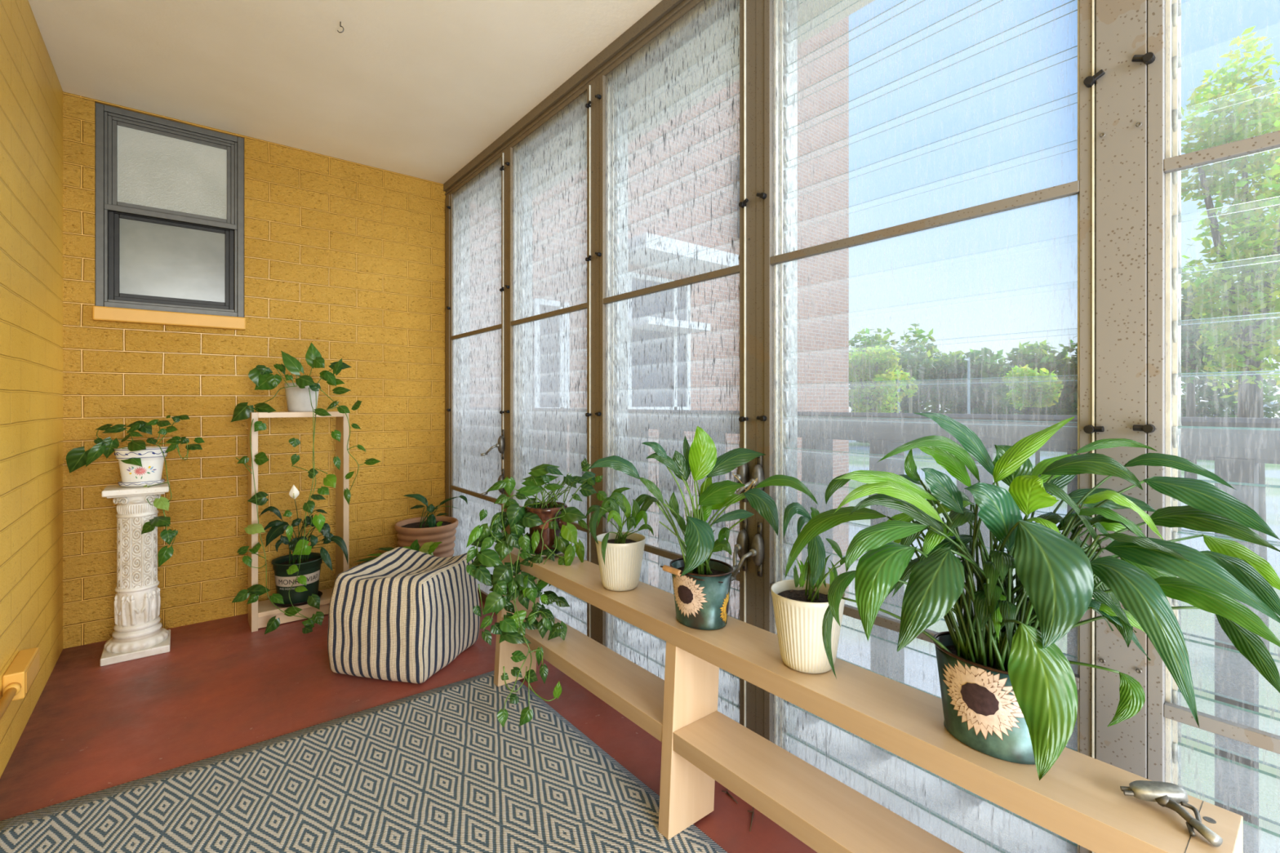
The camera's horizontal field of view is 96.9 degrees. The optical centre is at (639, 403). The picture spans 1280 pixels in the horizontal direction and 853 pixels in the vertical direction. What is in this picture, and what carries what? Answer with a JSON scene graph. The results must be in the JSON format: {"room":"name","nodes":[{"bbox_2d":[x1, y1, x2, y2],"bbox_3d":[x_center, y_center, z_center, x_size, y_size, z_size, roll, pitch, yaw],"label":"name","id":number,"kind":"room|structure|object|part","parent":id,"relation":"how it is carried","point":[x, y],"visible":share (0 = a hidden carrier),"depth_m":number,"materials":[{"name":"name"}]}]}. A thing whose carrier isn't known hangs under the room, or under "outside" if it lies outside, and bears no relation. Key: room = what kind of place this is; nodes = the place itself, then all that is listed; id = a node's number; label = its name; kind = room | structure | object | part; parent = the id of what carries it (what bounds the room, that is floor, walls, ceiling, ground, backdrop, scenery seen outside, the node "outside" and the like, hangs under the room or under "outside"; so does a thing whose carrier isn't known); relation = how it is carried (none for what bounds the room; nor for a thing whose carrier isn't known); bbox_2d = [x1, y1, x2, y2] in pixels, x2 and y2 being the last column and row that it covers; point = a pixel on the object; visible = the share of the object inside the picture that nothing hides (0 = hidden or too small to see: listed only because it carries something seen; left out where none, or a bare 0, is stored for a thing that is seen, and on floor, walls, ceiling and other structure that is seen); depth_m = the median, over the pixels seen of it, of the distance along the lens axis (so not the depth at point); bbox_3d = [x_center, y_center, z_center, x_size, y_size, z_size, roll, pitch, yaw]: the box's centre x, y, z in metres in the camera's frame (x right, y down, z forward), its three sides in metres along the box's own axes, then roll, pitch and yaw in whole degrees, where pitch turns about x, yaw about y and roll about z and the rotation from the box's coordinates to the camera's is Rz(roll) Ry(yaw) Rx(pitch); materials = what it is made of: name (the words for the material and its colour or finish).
{"room":"sunroom","nodes":[
{"label":"sunroom","id":0,"kind":"room"},
{"bbox_2d":[0,0,62,777],"bbox_3d":[-0.966,-0.144,0.390,0.200,2.440,5.619,0,0,-39],"label":"wall","id":1,"kind":"structure","parent":0,"point":[31,91],"depth_m":1.94,"materials":[{"name":"yellow brick"}]},
{"bbox_2d":[0,647,39,719],"bbox_3d":[-0.820,0.831,0.406,0.047,0.080,3.660,0,0,-39],"label":"junction box","id":2,"kind":"object","parent":1,"relation":"attached to","point":[20,676],"visible":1,"depth_m":1.68,"materials":[{"name":"yellow paint"}]},
{"bbox_3d":[-1.881,0.830,1.759,0.002,0.062,0.196,0,0,-39],"label":"plate","id":3,"kind":"part","parent":2,"relation":"part of","materials":[{"name":"yellow paint"}]},
{"bbox_2d":[62,91,445,648],"bbox_3d":[-1.898,-0.144,3.118,1.773,2.440,0.200,0,0,-39],"label":"wall","id":4,"kind":"structure","parent":0,"point":[344,258],"depth_m":2.96,"materials":[{"name":"yellow brick"}]},
{"bbox_2d":[92,306,245,330],"bbox_3d":[-2.230,-0.403,2.717,0.562,0.063,0.048,0,0,-39],"label":"trim","id":5,"kind":"structure","parent":4,"relation":"attached to","point":[99,313],"depth_m":2.68,"materials":[{"name":"yellow paint"}]},
{"bbox_2d":[95,102,244,317],"bbox_3d":[-2.267,-0.895,2.764,0.552,0.922,0.088,0,0,-39],"label":"window","id":6,"kind":"structure","parent":4,"relation":"in","point":[170,194],"depth_m":2.74,"materials":[{"name":"grey metal"}]},
{"bbox_3d":[-2.246,-0.895,2.739,0.496,0.026,0.014,0,0,-39],"label":"meeting rail","id":7,"kind":"part","parent":6,"relation":"part of","materials":[{"name":"grey metal"}]},
{"bbox_3d":[-2.258,-1.107,2.753,0.472,0.417,0.030,0,0,-39],"label":"sash","id":8,"kind":"part","parent":6,"relation":"part of","materials":[{"name":"grey metal"}]},
{"bbox_3d":[-2.272,-0.686,2.771,0.472,0.425,0.036,0,0,-39],"label":"sash","id":9,"kind":"part","parent":6,"relation":"part of","materials":[{"name":"grey metal"}]},
{"bbox_3d":[-2.258,-1.109,2.753,0.420,0.370,0.004,0,0,-39],"label":"pane","id":10,"kind":"part","parent":6,"relation":"part of","materials":[{"name":"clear glass"}]},
{"bbox_3d":[-2.276,-0.689,2.775,0.410,0.370,0.004,0,0,-39],"label":"pane","id":11,"kind":"part","parent":6,"relation":"part of","materials":[{"name":"clear glass"}]},
{"bbox_2d":[444,194,453,555],"bbox_3d":[-1.154,-0.122,3.524,0.086,2.307,0.102,0,0,-39],"label":"trim","id":12,"kind":"structure","parent":4,"relation":"attached to","point":[448,200],"depth_m":3.48,"materials":[{"name":"brown wood"}]},
{"bbox_2d":[476,579,490,602],"bbox_3d":[0.516,1.054,1.456,0.091,0.045,5.419,0,0,-39],"label":"trim","id":13,"kind":"structure","parent":4,"relation":"attached to","point":[483,594],"depth_m":3.10,"materials":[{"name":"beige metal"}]},
{"bbox_2d":[443,0,707,196],"bbox_3d":[0.514,-1.320,1.454,0.097,0.088,5.419,0,0,-39],"label":"trim","id":14,"kind":"structure","parent":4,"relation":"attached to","point":[665,13],"depth_m":2.30,"materials":[{"name":"brown wood"}]},
{"bbox_2d":[739,0,773,742],"bbox_3d":[0.358,-0.122,1.648,0.086,2.307,0.111,0,0,-39],"label":"window post","id":15,"kind":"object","parent":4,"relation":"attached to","point":[756,16],"depth_m":1.62,"materials":[{"name":"beige metal"}]},
{"bbox_2d":[0,599,817,852],"bbox_3d":[-0.275,1.136,0.946,1.973,0.120,5.619,0,0,-39],"label":"floor","id":16,"kind":"structure","parent":0,"point":[222,686],"depth_m":1.99,"materials":[{"name":"red paint"}]},
{"bbox_2d":[100,481,170,666],"bbox_3d":[-2.184,0.718,2.467,0.220,0.716,0.220,0,0,-39],"label":"stand","id":17,"kind":"object","parent":16,"relation":"on","point":[139,633],"visible":0.96,"depth_m":2.41,"materials":[{"name":"white stone"}]},
{"bbox_2d":[66,414,204,567],"bbox_3d":[-2.133,0.369,2.447,0.555,0.638,0.221,0,0,-5],"label":"pothos","id":18,"kind":"object","parent":17,"relation":"on","point":[138,463],"visible":0.98,"depth_m":2.40,"materials":[{"name":"plant"}]},
{"bbox_2d":[133,466,146,475],"bbox_3d":[-2.141,0.292,2.433,0.044,0.039,0.004,0,0,-37],"label":"flower","id":19,"kind":"object","parent":18,"relation":"on","point":[137,470],"depth_m":2.43,"materials":[{"name":"pink paint"}]},
{"bbox_2d":[114,446,168,482],"bbox_3d":[-2.174,0.273,2.476,0.181,0.158,0.138,0,0,-39],"label":"pot","id":20,"kind":"object","parent":18,"relation":"on","point":[146,464],"depth_m":2.43,"materials":[{"name":"white ceramic"}]},
{"bbox_3d":[-2.184,0.481,2.467,0.140,0.020,0.140,0,0,-39],"label":"ring moulding","id":21,"kind":"part","parent":17,"relation":"part of","materials":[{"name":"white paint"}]},
{"bbox_3d":[-2.184,0.796,2.467,0.146,0.020,0.146,0,0,-39],"label":"ring moulding","id":22,"kind":"part","parent":17,"relation":"part of","materials":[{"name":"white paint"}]},
{"bbox_3d":[-2.184,0.959,2.467,0.154,0.026,0.154,0,0,-39],"label":"ring moulding","id":23,"kind":"part","parent":17,"relation":"part of","materials":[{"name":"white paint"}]},
{"bbox_2d":[118,478,164,487],"bbox_3d":[-2.174,0.349,2.476,0.156,0.021,0.119,0,0,-39],"label":"saucer","id":24,"kind":"object","parent":17,"relation":"on","point":[153,482],"visible":0.77,"depth_m":2.43,"materials":[{"name":"white ceramic"}]},
{"bbox_2d":[248,411,348,631],"bbox_3d":[-1.720,0.560,2.867,0.416,1.032,0.187,0,0,-39],"label":"frame","id":25,"kind":"object","parent":16,"relation":"on","point":[260,613],"visible":0.66,"depth_m":2.80,"materials":[{"name":"brown wood"}]},
{"bbox_3d":[-1.872,0.560,2.744,0.026,1.032,0.187,0,0,-39],"label":"panel","id":26,"kind":"part","parent":25,"relation":"part of","materials":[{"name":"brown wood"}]},
{"bbox_2d":[273,591,322,607],"bbox_3d":[-1.719,0.982,2.853,0.216,0.016,0.216,0,0,-39],"label":"saucer","id":27,"kind":"object","parent":25,"relation":"on","point":[320,593],"visible":0.28,"depth_m":2.76,"materials":[{"name":"black plastic"}]},
{"bbox_2d":[259,484,347,604],"bbox_3d":[-1.637,0.692,2.853,0.434,0.587,0.226,0,0,0],"label":"peace lily","id":28,"kind":"object","parent":27,"relation":"on","point":[310,565],"visible":0.78,"depth_m":2.77,"materials":[{"name":"green plant"}]},
{"bbox_2d":[288,484,299,498],"bbox_3d":[-1.690,0.435,2.774,0.043,0.072,0.015,0,0,-39],"label":"flower","id":29,"kind":"object","parent":28,"relation":"on","point":[294,492],"depth_m":2.77,"materials":[{"name":"white plant"}]},
{"bbox_2d":[271,552,322,604],"bbox_3d":[-1.719,0.883,2.853,0.226,0.205,0.226,0,0,-39],"label":"pot","id":30,"kind":"object","parent":28,"relation":"on","point":[310,565],"depth_m":2.79,"materials":[{"name":"green plastic"}]},
{"bbox_2d":[231,342,380,634],"bbox_3d":[-1.574,0.380,2.622,0.700,1.351,0.405,0,0,36],"label":"pothos","id":31,"kind":"object","parent":25,"relation":"on","point":[301,396],"visible":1,"depth_m":2.64,"materials":[{"name":"plant"}]},
{"bbox_2d":[284,382,319,412],"bbox_3d":[-1.710,-0.028,2.873,0.155,0.144,0.155,0,0,-39],"label":"pot","id":32,"kind":"object","parent":31,"relation":"on","point":[298,400],"depth_m":2.81,"materials":[{"name":"white ceramic"}]},
{"bbox_3d":[-1.568,0.560,2.989,0.026,1.032,0.187,0,0,-39],"label":"panel","id":33,"kind":"part","parent":25,"relation":"part of","materials":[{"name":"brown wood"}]},
{"bbox_2d":[0,670,727,852],"bbox_3d":[-0.057,1.071,0.567,1.393,0.009,3.353,0,0,-39],"label":"area rug","id":34,"kind":"object","parent":16,"relation":"on","point":[436,770],"visible":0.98,"depth_m":1.53,"materials":[{"name":"grey fabric"}]},
{"bbox_2d":[493,546,1243,852],"bbox_3d":[0.126,0.810,1.461,0.186,0.513,1.947,0,0,-39],"label":"bench","id":35,"kind":"object","parent":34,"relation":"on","point":[1081,799],"visible":0.7,"depth_m":1.16,"materials":[{"name":"brown wood"}]},
{"bbox_2d":[530,551,562,557],"bbox_3d":[-0.344,0.545,2.080,0.160,0.016,0.160,0,0,-39],"label":"saucer","id":36,"kind":"object","parent":35,"relation":"on","point":[559,553],"visible":0.16,"depth_m":2.02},
{"bbox_2d":[466,457,607,727],"bbox_3d":[-0.356,0.602,1.992,0.423,0.818,0.458,0,0,-39],"label":"pothos","id":37,"kind":"object","parent":36,"relation":"on","point":[548,535],"visible":0.98,"depth_m":1.98,"materials":[{"name":"green plant"}]},
{"bbox_2d":[524,501,567,554],"bbox_3d":[-0.344,0.459,2.080,0.154,0.172,0.154,0,0,-39],"label":"pot","id":38,"kind":"object","parent":37,"relation":"on","point":[540,517],"depth_m":2.02,"materials":[{"name":"brown ceramic"}]},
{"bbox_2d":[502,609,664,742],"bbox_3d":[-0.172,0.831,1.831,0.157,0.045,0.922,0,0,-39],"label":"shelf","id":39,"kind":"object","parent":35,"relation":"attached to","point":[633,691],"depth_m":1.70,"materials":[{"name":"brown wood"}]},
{"bbox_2d":[585,487,659,591],"bbox_3d":[-0.067,0.405,1.704,0.203,0.296,0.167,0,0,-39],"label":"peace lily","id":40,"kind":"object","parent":35,"relation":"on","point":[620,553],"visible":1,"depth_m":1.68,"materials":[{"name":"beige ceramic"}]},
{"bbox_2d":[595,531,645,591],"bbox_3d":[-0.059,0.479,1.715,0.153,0.147,0.153,0,0,-39],"label":"pot","id":41,"kind":"object","parent":40,"relation":"on","point":[621,569],"depth_m":1.66,"materials":[{"name":"beige ceramic"}]},
{"bbox_2d":[586,426,817,630],"bbox_3d":[0.144,0.305,1.413,0.532,0.496,0.228,0,0,-14],"label":"peace lily","id":42,"kind":"object","parent":35,"relation":"on","point":[701,584],"visible":1,"depth_m":1.41,"materials":[{"name":"green plant"}]},
{"bbox_3d":[0.080,0.418,1.417,0.015,0.017,0.054,0,0,-45],"label":"handle","id":43,"kind":"part","parent":42,"relation":"part of","materials":[{"name":"brown wood"}]},
{"bbox_2d":[770,502,845,673],"bbox_3d":[0.355,0.380,1.206,0.157,0.346,0.153,0,0,-39],"label":"potted plant","id":44,"kind":"object","parent":35,"relation":"on","point":[800,604],"visible":0.89,"depth_m":1.17,"materials":[{"name":"beige ceramic"}]},
{"bbox_2d":[672,711,964,852],"bbox_3d":[0.427,0.831,1.088,0.157,0.045,0.911,0,0,-39],"label":"shelf","id":45,"kind":"object","parent":35,"relation":"attached to","point":[823,812],"depth_m":1.18,"materials":[{"name":"brown wood"}]},
{"bbox_2d":[784,412,1279,780],"bbox_3d":[0.577,0.284,0.910,0.672,0.538,0.358,0,0,15],"label":"peace lily","id":46,"kind":"object","parent":35,"relation":"on","point":[1009,693],"visible":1,"depth_m":0.85,"materials":[{"name":"green plant"}]},
{"bbox_2d":[1120,780,1222,847],"bbox_3d":[0.717,0.538,0.761,0.061,0.030,0.105,0,0,-26],"label":"figurine","id":47,"kind":"object","parent":35,"relation":"on","point":[1169,795],"depth_m":0.77,"materials":[{"name":"grey metal"}]},
{"bbox_3d":[0.722,0.538,0.755,0.034,0.018,0.050,0,0,-18],"label":"arm","id":48,"kind":"part","parent":47,"relation":"part of"},
{"bbox_2d":[354,546,394,564],"bbox_3d":[-1.432,0.931,3.109,0.264,0.290,0.188,0,0,-22],"label":"potted plant","id":49,"kind":"object","parent":16,"relation":"on","point":[388,548],"visible":0.16,"depth_m":3.08,"materials":[{"name":"green plant"}]},
{"bbox_2d":[327,546,479,684],"bbox_3d":[-0.980,0.868,2.397,0.468,0.412,0.467,0,0,13],"label":"pouf","id":50,"kind":"object","parent":16,"relation":"on","point":[402,614],"visible":0.94,"depth_m":2.20,"materials":[{"name":"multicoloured fabric"}]},
{"bbox_2d":[402,539,442,555],"bbox_3d":[-1.126,0.892,2.937,0.171,0.368,0.164,0,0,-39],"label":"pothos","id":51,"kind":"object","parent":16,"relation":"on","point":[428,548],"visible":0.28,"depth_m":2.95,"materials":[{"name":"green plant"}]},
{"bbox_2d":[394,493,467,557],"bbox_3d":[-1.211,0.796,3.242,0.341,0.559,0.372,0,0,-39],"label":"peace lily","id":52,"kind":"object","parent":16,"relation":"on","point":[432,528],"visible":0.54,"depth_m":3.20,"materials":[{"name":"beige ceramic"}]},
{"bbox_2d":[394,515,458,557],"bbox_3d":[-1.221,0.878,3.255,0.342,0.395,0.342,0,0,-39],"label":"pot","id":53,"kind":"object","parent":52,"relation":"on","point":[442,529],"depth_m":3.17,"materials":[{"name":"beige ceramic"}]},
{"bbox_2d":[721,788,737,803],"bbox_3d":[0.251,1.072,1.552,0.023,0.005,0.059,0,0,-39],"label":"twig","id":54,"kind":"object","parent":16,"relation":"on","point":[726,792],"visible":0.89,"depth_m":1.55,"materials":[{"name":"brown wood"}]},
{"bbox_2d":[747,807,754,831],"bbox_3d":[0.286,1.072,1.463,0.017,0.005,0.084,0,0,9],"label":"twig","id":55,"kind":"object","parent":16,"relation":"on","point":[753,812],"visible":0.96,"depth_m":1.47,"materials":[{"name":"brown wood"}]},
{"bbox_2d":[27,0,875,208],"bbox_3d":[-0.096,-1.434,1.091,2.433,0.140,5.619,0,0,-39],"label":"ceiling","id":56,"kind":"structure","parent":0,"point":[420,89],"depth_m":2.28,"materials":[{"name":"beige paint"}]},
{"bbox_2d":[446,156,504,594],"bbox_3d":[-0.927,-0.122,3.189,0.222,2.308,0.783,0,0,-39],"label":"window","id":57,"kind":"structure","parent":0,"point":[467,268],"depth_m":3.19,"materials":[{"name":"clear glass"}]},
{"bbox_3d":[-0.926,-0.397,3.190,0.017,0.021,0.705,0,0,-39],"label":"rail","id":58,"kind":"part","parent":57,"relation":"part of","materials":[{"name":"beige metal"}]},
{"bbox_3d":[-0.926,0.513,3.190,0.017,0.022,0.705,0,0,-39],"label":"rail","id":59,"kind":"part","parent":57,"relation":"part of","materials":[{"name":"beige metal"}]},
{"bbox_3d":[-0.884,-0.093,3.224,0.025,2.248,0.691,0,0,-39],"label":"louvre glass","id":60,"kind":"part","parent":57,"relation":"part of","materials":[{"name":"clear glass"}]},
{"bbox_3d":[-0.755,0.436,2.868,0.096,0.062,0.025,0,0,-11],"label":"handle","id":61,"kind":"part","parent":57,"relation":"part of","materials":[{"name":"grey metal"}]},
{"bbox_3d":[-0.755,0.236,2.868,0.096,0.062,0.025,0,0,-11],"label":"handle","id":62,"kind":"part","parent":57,"relation":"part of","materials":[{"name":"grey metal"}]},
{"bbox_2d":[501,146,514,534],"bbox_3d":[-0.647,-0.122,2.894,0.086,2.307,0.106,0,0,-39],"label":"trim","id":63,"kind":"structure","parent":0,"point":[507,176],"depth_m":2.87,"materials":[{"name":"beige metal"}]},
{"bbox_2d":[504,91,591,635],"bbox_3d":[-0.390,-0.122,2.594,0.133,2.308,0.763,0,0,-39],"label":"window","id":64,"kind":"structure","parent":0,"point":[523,157],"depth_m":2.62,"materials":[{"name":"clear glass"}]},
{"bbox_3d":[-0.423,-0.397,2.567,0.017,0.021,0.685,0,0,-39],"label":"rail","id":65,"kind":"part","parent":64,"relation":"part of","materials":[{"name":"beige metal"}]},
{"bbox_3d":[-0.423,0.513,2.567,0.017,0.022,0.685,0,0,-39],"label":"rail","id":66,"kind":"part","parent":64,"relation":"part of","materials":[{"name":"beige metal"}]},
{"bbox_2d":[586,75,607,646],"bbox_3d":[-0.148,-0.122,2.276,0.086,2.307,0.113,0,0,-39],"label":"window post","id":67,"kind":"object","parent":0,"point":[597,126],"depth_m":2.24,"materials":[{"name":"beige metal"}]},
{"bbox_2d":[770,579,845,673],"bbox_3d":[0.356,0.475,1.207,0.153,0.155,0.153,0,0,-39],"label":"pot","id":68,"kind":"object","parent":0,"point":[799,611],"depth_m":1.16,"materials":[{"name":"white ceramic"}]},
{"bbox_2d":[470,0,1279,852],"bbox_3d":[-1.057,0.010,3.644,0.592,2.572,11.000,0,0,-39],"label":"window","id":69,"kind":"structure","parent":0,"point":[711,11],"depth_m":1.78,"materials":[{"name":"clear glass"}]},
{"bbox_3d":[0.081,-0.397,1.942,0.017,0.021,0.694,0,0,-39],"label":"rail","id":70,"kind":"part","parent":69,"relation":"part of","materials":[{"name":"beige metal"}]},
{"bbox_3d":[0.081,0.513,1.942,0.017,0.022,0.694,0,0,-39],"label":"rail","id":71,"kind":"part","parent":69,"relation":"part of","materials":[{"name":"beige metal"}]},
{"bbox_3d":[0.269,0.436,1.598,0.025,0.062,0.096,0,0,24],"label":"handle","id":72,"kind":"part","parent":69,"relation":"part of","materials":[{"name":"grey metal"}]},
{"bbox_3d":[0.269,0.236,1.598,0.025,0.062,0.096,0,0,24],"label":"handle","id":73,"kind":"part","parent":69,"relation":"part of","materials":[{"name":"grey metal"}]},
{"bbox_3d":[-0.980,0.663,3.706,0.394,1.266,11.000,0,0,-39],"label":"balcony railing","id":74,"kind":"part","parent":69,"relation":"part of","materials":[{"name":"white metal"}]},
{"bbox_3d":[-0.893,0.074,3.776,0.110,0.088,11.000,0,0,-39],"label":"rail","id":75,"kind":"part","parent":69,"relation":"part of","materials":[{"name":"brown metal"}]},
{"bbox_2d":[730,0,1105,852],"bbox_3d":[0.575,-0.122,1.325,0.222,2.308,0.813,0,0,-39],"label":"window","id":76,"kind":"structure","parent":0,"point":[785,258],"depth_m":1.57,"materials":[{"name":"clear glass"}]},
{"bbox_3d":[0.282,0.453,1.581,0.096,0.090,0.025,0,0,-11],"label":"handle","id":77,"kind":"part","parent":76,"relation":"part of","materials":[{"name":"grey metal"}]},
{"bbox_2d":[732,473,757,492],"bbox_3d":[0.273,0.214,1.488,0.069,0.054,0.018,0,0,27],"label":"twine","id":78,"kind":"object","parent":76,"relation":"hanging from","point":[756,479],"visible":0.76,"depth_m":1.48,"materials":[{"name":"beige fabric"}]},
{"bbox_3d":[0.282,0.243,1.581,0.096,0.062,0.025,0,0,-11],"label":"handle","id":79,"kind":"part","parent":76,"relation":"part of","materials":[{"name":"grey metal"}]},
{"bbox_3d":[0.588,-0.397,1.313,0.017,0.021,0.700,0,0,-39],"label":"rail","id":80,"kind":"part","parent":76,"relation":"part of","materials":[{"name":"brown wood"}]},
{"bbox_3d":[0.588,0.513,1.313,0.017,0.022,0.700,0,0,-39],"label":"rail","id":81,"kind":"part","parent":76,"relation":"part of","materials":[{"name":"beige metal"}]},
{"bbox_2d":[1079,0,1165,852],"bbox_3d":[0.866,-0.122,1.014,0.090,2.307,0.114,0,0,-39],"label":"window post","id":82,"kind":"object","parent":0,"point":[1122,116],"depth_m":0.99,"materials":[{"name":"beige metal"}]},
{"bbox_2d":[1131,0,1279,852],"bbox_3d":[1.130,-0.122,0.708,0.133,2.307,0.772,0,0,-39],"label":"window","id":83,"kind":"structure","parent":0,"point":[1175,714],"depth_m":0.96,"materials":[{"name":"beige metal"}]},
{"bbox_3d":[1.097,-0.397,0.681,0.017,0.021,0.694,0,0,-39],"label":"rail","id":84,"kind":"part","parent":83,"relation":"part of","materials":[{"name":"beige metal"}]},
{"bbox_3d":[1.097,0.513,0.681,0.017,0.022,0.694,0,0,-39],"label":"rail","id":85,"kind":"part","parent":83,"relation":"part of","materials":[{"name":"beige metal"}]},
{"bbox_3d":[1.139,-0.093,0.715,0.046,2.242,0.680,0,0,-39],"label":"louvre glass","id":86,"kind":"part","parent":83,"relation":"part of","materials":[{"name":"clear glass"}]},
{"label":"outside","id":87,"kind":"structure","parent":0,"visible":0},
{"bbox_2d":[836,440,1279,852],"bbox_3d":[30.901,4.226,89.135,280.000,0.300,340.000,0,0,-39],"label":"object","id":88,"kind":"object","parent":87,"point":[1199,622],"depth_m":9.24,"materials":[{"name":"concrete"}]},
{"bbox_2d":[470,15,848,619],"bbox_3d":[-0.592,-2.924,10.890,8.948,14.000,6.300,0,0,-39],"label":"brick building","id":89,"kind":"structure","parent":88,"relation":"on","point":[834,265],"depth_m":9.23,"materials":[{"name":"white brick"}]},
{"bbox_2d":[848,327,902,408],"bbox_3d":[29.294,-2.811,70.252,8.105,13.782,9.121,0,0,-39],"label":"leafy tree","id":90,"kind":"object","parent":88,"relation":"on","point":[877,339],"visible":0.1,"depth_m":71.02,"materials":[{"name":"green plant"}]},
{"bbox_2d":[848,345,918,497],"bbox_3d":[10.127,0.817,23.954,3.246,6.524,3.564,0,0,-39],"label":"leafy tree","id":91,"kind":"object","parent":88,"relation":"on","point":[869,366],"visible":0.88,"depth_m":23.53,"materials":[{"name":"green plant"}]},
{"bbox_3d":[10.127,-0.736,23.954,3.246,3.418,3.564,0,0,-39],"label":"crown","id":92,"kind":"part","parent":91,"relation":"part of","materials":[{"name":"green plant"}]},
{"bbox_2d":[897,379,899,413],"bbox_3d":[19.789,0.948,43.780,0.900,6.257,0.180,0,0,-39],"label":"utility pole","id":93,"kind":"object","parent":88,"relation":"on","point":[897,380],"visible":0.02,"depth_m":43.93,"materials":[{"name":"grey"}]},
{"bbox_2d":[848,346,959,444],"bbox_3d":[24.350,-0.430,52.511,11.883,9.555,7.909,0,0,4],"label":"leafy tree","id":94,"kind":"object","parent":88,"relation":"on","point":[921,372],"visible":0.16,"depth_m":51.45,"materials":[{"name":"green plant"}]},
{"bbox_2d":[904,369,912,452],"bbox_3d":[18.812,0.871,39.788,0.924,6.411,0.260,0,0,-39],"label":"utility pole","id":95,"kind":"object","parent":88,"relation":"on","point":[910,408],"visible":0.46,"depth_m":39.91,"materials":[{"name":"grey metal"}]},
{"bbox_2d":[897,323,975,413],"bbox_3d":[32.068,-2.267,60.044,9.713,13.105,10.835,0,0,19],"label":"leafy tree","id":96,"kind":"object","parent":88,"relation":"on","point":[939,397],"visible":0.25,"depth_m":60.79,"materials":[{"name":"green plant"}]},
{"bbox_2d":[964,357,970,413],"bbox_3d":[26.384,0.189,45.788,0.924,7.774,0.260,0,0,-39],"label":"utility pole","id":97,"kind":"object","parent":88,"relation":"on","point":[967,359],"visible":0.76,"depth_m":45.92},
{"bbox_2d":[922,346,1024,414],"bbox_3d":[29.705,-0.241,49.694,9.346,9.409,9.743,0,0,12],"label":"leafy tree","id":98,"kind":"object","parent":88,"relation":"on","point":[984,393],"visible":0.66,"depth_m":48.83,"materials":[{"name":"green plant"}]},
{"bbox_2d":[1001,364,1063,466],"bbox_3d":[23.665,0.886,34.190,3.148,6.386,4.023,0,0,24],"label":"leafy tree","id":99,"kind":"object","parent":88,"relation":"on","point":[1037,395],"visible":0.96,"depth_m":33.51,"materials":[{"name":"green plant"}]},
{"bbox_3d":[23.665,-0.922,34.190,3.148,2.771,4.023,0,0,24],"label":"crown","id":100,"kind":"part","parent":99,"relation":"part of","materials":[{"name":"green plant"}]},
{"bbox_2d":[991,339,1075,415],"bbox_3d":[39.437,-1.085,58.279,8.451,10.331,9.423,0,0,-39],"label":"leafy tree","id":101,"kind":"object","parent":88,"relation":"on","point":[1042,359],"visible":0.2,"depth_m":55.88,"materials":[{"name":"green plant"}]},
{"bbox_2d":[1019,335,1077,415],"bbox_3d":[41.969,-1.206,53.987,8.089,10.572,11.164,0,0,2],"label":"leafy tree","id":102,"kind":"object","parent":88,"relation":"on","point":[1064,406],"visible":0.2,"depth_m":53.29,"materials":[{"name":"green plant"}]},
{"bbox_2d":[1181,266,1235,479],"bbox_3d":[25.166,-1.670,26.043,3.482,11.497,4.300,0,0,-39],"label":"leafy tree","id":103,"kind":"object","parent":88,"relation":"on","point":[1192,357],"visible":0.31,"depth_m":25.51,"materials":[{"name":"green plant"}]},
{"bbox_3d":[25.166,-4.143,26.043,3.482,6.551,4.300,0,0,-39],"label":"crown","id":104,"kind":"part","parent":103,"relation":"part of","materials":[{"name":"green plant"}]},
{"bbox_2d":[1181,401,1277,417],"bbox_3d":[100.729,1.926,102.900,21.521,4.300,19.257,0,0,-39],"label":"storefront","id":105,"kind":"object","parent":88,"relation":"on","point":[1271,402],"visible":0.02,"depth_m":99.93,"materials":[{"name":"white"}]},
{"bbox_2d":[1181,25,1279,651],"bbox_3d":[9.537,-1.004,8.959,2.460,10.165,2.187,0,0,-39],"label":"leafy tree","id":106,"kind":"object","parent":88,"relation":"on","point":[1255,291],"visible":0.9,"depth_m":8.91,"materials":[{"name":"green plant"}]},
{"bbox_3d":[9.539,-3.043,8.960,2.464,6.086,2.187,0,0,-39],"label":"crown","id":107,"kind":"part","parent":106,"relation":"part of","materials":[{"name":"green plant"}]},
{"bbox_2d":[1181,317,1279,417],"bbox_3d":[46.639,-2.375,44.569,11.865,13.602,9.674,0,0,-39],"label":"leafy tree","id":108,"kind":"object","parent":88,"relation":"on","point":[1216,404],"visible":0.16,"depth_m":44.44,"materials":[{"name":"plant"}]}
]}

